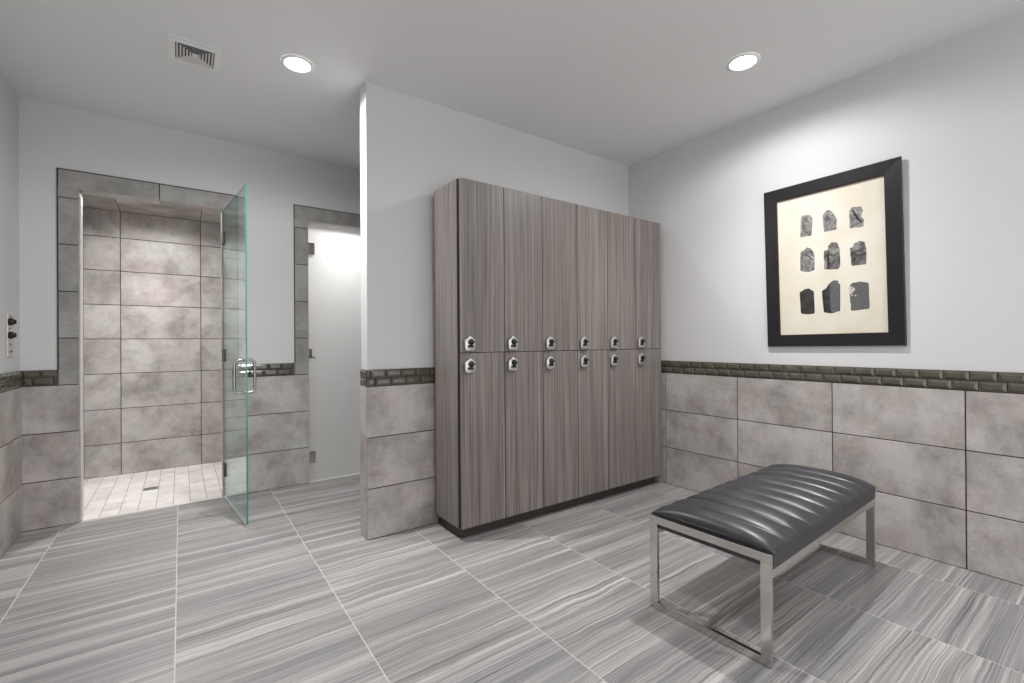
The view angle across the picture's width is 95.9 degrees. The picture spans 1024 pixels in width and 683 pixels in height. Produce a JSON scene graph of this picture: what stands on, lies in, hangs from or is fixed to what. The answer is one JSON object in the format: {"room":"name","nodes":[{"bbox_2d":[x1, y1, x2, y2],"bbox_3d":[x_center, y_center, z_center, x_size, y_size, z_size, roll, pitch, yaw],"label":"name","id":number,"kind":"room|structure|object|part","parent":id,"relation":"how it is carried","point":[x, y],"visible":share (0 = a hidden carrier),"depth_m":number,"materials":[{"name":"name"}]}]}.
{"room":"changing room","nodes":[
{"label":"changing room","id":0,"kind":"room"},
{"bbox_2d":[0,69,22,557],"bbox_3d":[-1.450,-0.187,0.509,0.128,2.777,6.155,0,0,-36],"label":"wall","id":1,"kind":"structure","parent":0,"point":[11,382],"depth_m":2.76,"materials":[{"name":"paint"}]},
{"bbox_2d":[6,314,16,356],"bbox_3d":[-2.990,-0.032,2.764,0.031,0.256,0.127,0,0,-36],"label":"control plate","id":2,"kind":"object","parent":1,"relation":"attached to","point":[10,321],"visible":1,"depth_m":2.75,"materials":[{"name":"silver metal"}]},
{"bbox_3d":[-2.989,-0.034,2.769,0.023,0.044,0.044,0,0,-36],"label":"knob","id":3,"kind":"part","parent":2,"relation":"part of","materials":[{"name":"black plastic"}]},
{"bbox_3d":[-2.990,-0.114,2.769,0.023,0.044,0.044,0,0,-36],"label":"knob","id":4,"kind":"part","parent":2,"relation":"part of","materials":[{"name":"black plastic"}]},
{"bbox_2d":[83,207,221,478],"bbox_3d":[-3.247,-0.034,4.526,1.600,2.510,0.100,0,0,-36],"label":"wall","id":5,"kind":"structure","parent":0,"point":[152,283],"depth_m":4.35,"materials":[{"name":"tile"}]},
{"bbox_2d":[19,97,360,531],"bbox_3d":[-1.486,-0.179,4.189,4.138,2.777,0.136,0,0,-36],"label":"wall","id":6,"kind":"structure","parent":0,"point":[66,153],"depth_m":3.43,"materials":[{"name":"paint"}]},
{"bbox_2d":[79,196,83,520],"bbox_3d":[-2.925,0.119,3.138,0.009,2.195,0.063,0,0,-36],"label":"trim","id":7,"kind":"structure","parent":6,"relation":"attached to","point":[80,197],"depth_m":3.12,"materials":[{"name":"metal"}]},
{"bbox_2d":[221,185,255,526],"bbox_3d":[-1.994,0.098,3.268,0.775,2.218,0.138,0,0,44],"label":"door","id":8,"kind":"structure","parent":6,"relation":"in","point":[224,232],"depth_m":3.17,"materials":[{"name":"clear glass"}]},
{"bbox_3d":[-1.761,0.233,3.040,0.139,0.234,0.019,0,0,-41],"label":"handle","id":9,"kind":"part","parent":8,"relation":"part of","materials":[{"name":"silver metal"}]},
{"bbox_2d":[308,224,360,480],"bbox_3d":[-1.430,0.099,4.190,0.788,2.204,0.042,0,0,-36],"label":"door","id":10,"kind":"structure","parent":6,"relation":"in","point":[334,254],"depth_m":4.09,"materials":[{"name":"white glass"}]},
{"bbox_2d":[82,194,346,229],"bbox_3d":[-2.463,-1.254,4.368,2.700,0.120,1.285,0,0,-36],"label":"ceiling","id":11,"kind":"structure","parent":0,"point":[90,201],"depth_m":4.17,"materials":[{"name":"paint"}]},
{"bbox_2d":[360,81,627,539],"bbox_3d":[0.066,-0.191,3.535,2.418,2.777,0.136,0,0,-36],"label":"wall partition","id":12,"kind":"structure","parent":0,"point":[411,147],"depth_m":2.95,"materials":[{"name":"paint"}]},
{"bbox_2d":[0,461,1023,682],"bbox_3d":[-0.112,1.256,2.268,4.348,0.120,7.470,0,0,-36],"label":"floor","id":13,"kind":"structure","parent":0,"point":[185,593],"depth_m":2.11,"materials":[{"name":"tile"}]},
{"bbox_2d":[81,496,222,521],"bbox_3d":[-2.576,1.220,3.350,0.812,0.013,0.030,0,0,-36],"label":"threshold","id":14,"kind":"object","parent":13,"relation":"on","point":[222,496],"visible":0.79,"depth_m":3.32,"materials":[{"name":"white stone"}]},
{"bbox_2d":[434,177,661,537],"bbox_3d":[0.377,0.110,3.421,1.914,2.172,0.398,0,0,-36],"label":"lockers","id":15,"kind":"object","parent":13,"relation":"on","point":[547,311],"visible":1,"depth_m":3.09,"materials":[{"name":"grey laminate"}]},
{"bbox_3d":[-0.238,0.138,2.748,0.038,0.037,0.022,0,0,-36],"label":"lock knob","id":16,"kind":"part","parent":15,"relation":"part of","materials":[{"name":"black plastic"}]},
{"bbox_3d":[-0.239,0.006,2.748,0.038,0.037,0.022,0,0,-36],"label":"lock knob","id":17,"kind":"part","parent":15,"relation":"part of","materials":[{"name":"black plastic"}]},
{"bbox_3d":[-0.183,-0.452,2.842,0.312,1.043,0.019,0,0,-36],"label":"door","id":18,"kind":"part","parent":15,"relation":"part of","materials":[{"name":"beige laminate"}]},
{"bbox_3d":[-0.177,0.597,2.840,0.312,1.048,0.019,0,0,-36],"label":"door","id":19,"kind":"part","parent":15,"relation":"part of","materials":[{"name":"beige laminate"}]},
{"bbox_3d":[0.072,-0.454,3.026,0.308,1.043,0.019,0,0,-36],"label":"door","id":20,"kind":"part","parent":15,"relation":"part of","materials":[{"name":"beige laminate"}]},
{"bbox_3d":[0.079,0.596,3.024,0.308,1.048,0.019,0,0,-36],"label":"door","id":21,"kind":"part","parent":15,"relation":"part of","materials":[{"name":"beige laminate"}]},
{"bbox_3d":[0.330,-0.455,3.210,0.315,1.043,0.019,0,0,-36],"label":"door","id":22,"kind":"part","parent":15,"relation":"part of","materials":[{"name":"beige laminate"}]},
{"bbox_3d":[0.336,0.595,3.208,0.315,1.048,0.019,0,0,-36],"label":"door","id":23,"kind":"part","parent":15,"relation":"part of","materials":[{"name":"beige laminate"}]},
{"bbox_3d":[0.586,-0.456,3.395,0.307,1.043,0.019,0,0,-36],"label":"door","id":24,"kind":"part","parent":15,"relation":"part of","materials":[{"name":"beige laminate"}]},
{"bbox_3d":[0.593,0.594,3.392,0.307,1.048,0.019,0,0,-36],"label":"door","id":25,"kind":"part","parent":15,"relation":"part of","materials":[{"name":"beige laminate"}]},
{"bbox_3d":[0.842,-0.457,3.578,0.312,1.043,0.019,0,0,-36],"label":"door","id":26,"kind":"part","parent":15,"relation":"part of","materials":[{"name":"beige laminate"}]},
{"bbox_3d":[0.849,0.592,3.576,0.312,1.048,0.019,0,0,-36],"label":"door","id":27,"kind":"part","parent":15,"relation":"part of","materials":[{"name":"beige laminate"}]},
{"bbox_3d":[1.101,-0.459,3.764,0.315,1.043,0.019,0,0,-36],"label":"door","id":28,"kind":"part","parent":15,"relation":"part of","materials":[{"name":"beige laminate"}]},
{"bbox_3d":[1.107,0.591,3.761,0.315,1.048,0.019,0,0,-36],"label":"door","id":29,"kind":"part","parent":15,"relation":"part of","materials":[{"name":"beige laminate"}]},
{"bbox_2d":[650,464,875,668],"bbox_3d":[1.268,0.952,2.253,1.243,0.466,0.525,0,0,-38],"label":"bench","id":30,"kind":"object","parent":13,"relation":"on","point":[775,517],"visible":1,"depth_m":2.02,"materials":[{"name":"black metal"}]},
{"bbox_3d":[0.638,0.985,2.064,0.017,0.348,0.037,0,0,-38],"label":"leg","id":31,"kind":"part","parent":30,"relation":"part of","materials":[{"name":"silver metal"}]},
{"bbox_2d":[653,464,874,553],"bbox_3d":[1.274,0.747,2.259,1.224,0.056,0.522,0,0,-38],"label":"seat cushion","id":32,"kind":"object","parent":30,"relation":"on","point":[770,509],"depth_m":2.06,"materials":[{"name":"grey leather"}]},
{"bbox_3d":[0.931,0.983,1.688,0.017,0.348,0.037,0,0,-38],"label":"leg","id":33,"kind":"part","parent":30,"relation":"part of","materials":[{"name":"silver metal"}]},
{"bbox_3d":[1.418,0.848,2.058,1.206,0.032,0.016,0,0,-38],"label":"rail","id":34,"kind":"part","parent":30,"relation":"part of","materials":[{"name":"silver metal"}]},
{"bbox_3d":[1.896,0.978,2.440,0.017,0.348,0.037,0,0,-38],"label":"leg","id":35,"kind":"part","parent":30,"relation":"part of","materials":[{"name":"silver metal"}]},
{"bbox_2d":[0,0,1023,168],"bbox_3d":[0.260,-1.644,1.745,4.366,0.120,6.155,0,0,-36],"label":"ceiling","id":36,"kind":"structure","parent":0,"point":[624,82],"depth_m":2.57,"materials":[{"name":"paint"}]},
{"bbox_2d":[167,33,221,72],"bbox_3d":[-1.731,-1.564,2.521,0.238,0.014,0.238,0,0,-36],"label":"ceiling vent","id":37,"kind":"object","parent":36,"relation":"in","point":[180,49],"visible":1,"depth_m":2.51,"materials":[{"name":"white metal"}]},
{"bbox_2d":[280,54,313,73],"bbox_3d":[-1.218,-1.568,2.622,0.176,0.008,0.176,0,0,-36],"label":"recessed light","id":38,"kind":"object","parent":36,"relation":"in","point":[295,63],"visible":1,"depth_m":2.62,"materials":[{"name":"white ceramic"}]},
{"bbox_2d":[726,52,760,71],"bbox_3d":[1.317,-1.584,2.630,0.176,0.008,0.176,0,0,-36],"label":"recessed light","id":39,"kind":"object","parent":36,"relation":"in","point":[744,61],"visible":1,"depth_m":2.62,"materials":[{"name":"white ceramic"}]},
{"bbox_2d":[628,9,1023,585],"bbox_3d":[1.988,-0.204,2.975,0.128,2.777,6.155,0,0,-36],"label":"wall","id":40,"kind":"structure","parent":0,"point":[934,422],"depth_m":2.63,"materials":[{"name":"paint"}]},
{"bbox_2d":[764,156,906,346],"bbox_3d":[1.973,-0.496,2.883,0.035,1.066,0.760,0,0,-36],"label":"framed picture","id":41,"kind":"object","parent":40,"relation":"attached to","point":[835,252],"visible":1,"depth_m":2.84,"materials":[{"name":"beige paper"}]},
{"bbox_2d":[777,176,887,334],"bbox_3d":[1.980,-0.494,2.888,0.016,0.912,0.602,0,0,-36],"label":"print","id":42,"kind":"object","parent":41,"relation":"attached to","point":[832,239],"depth_m":2.86}
]}

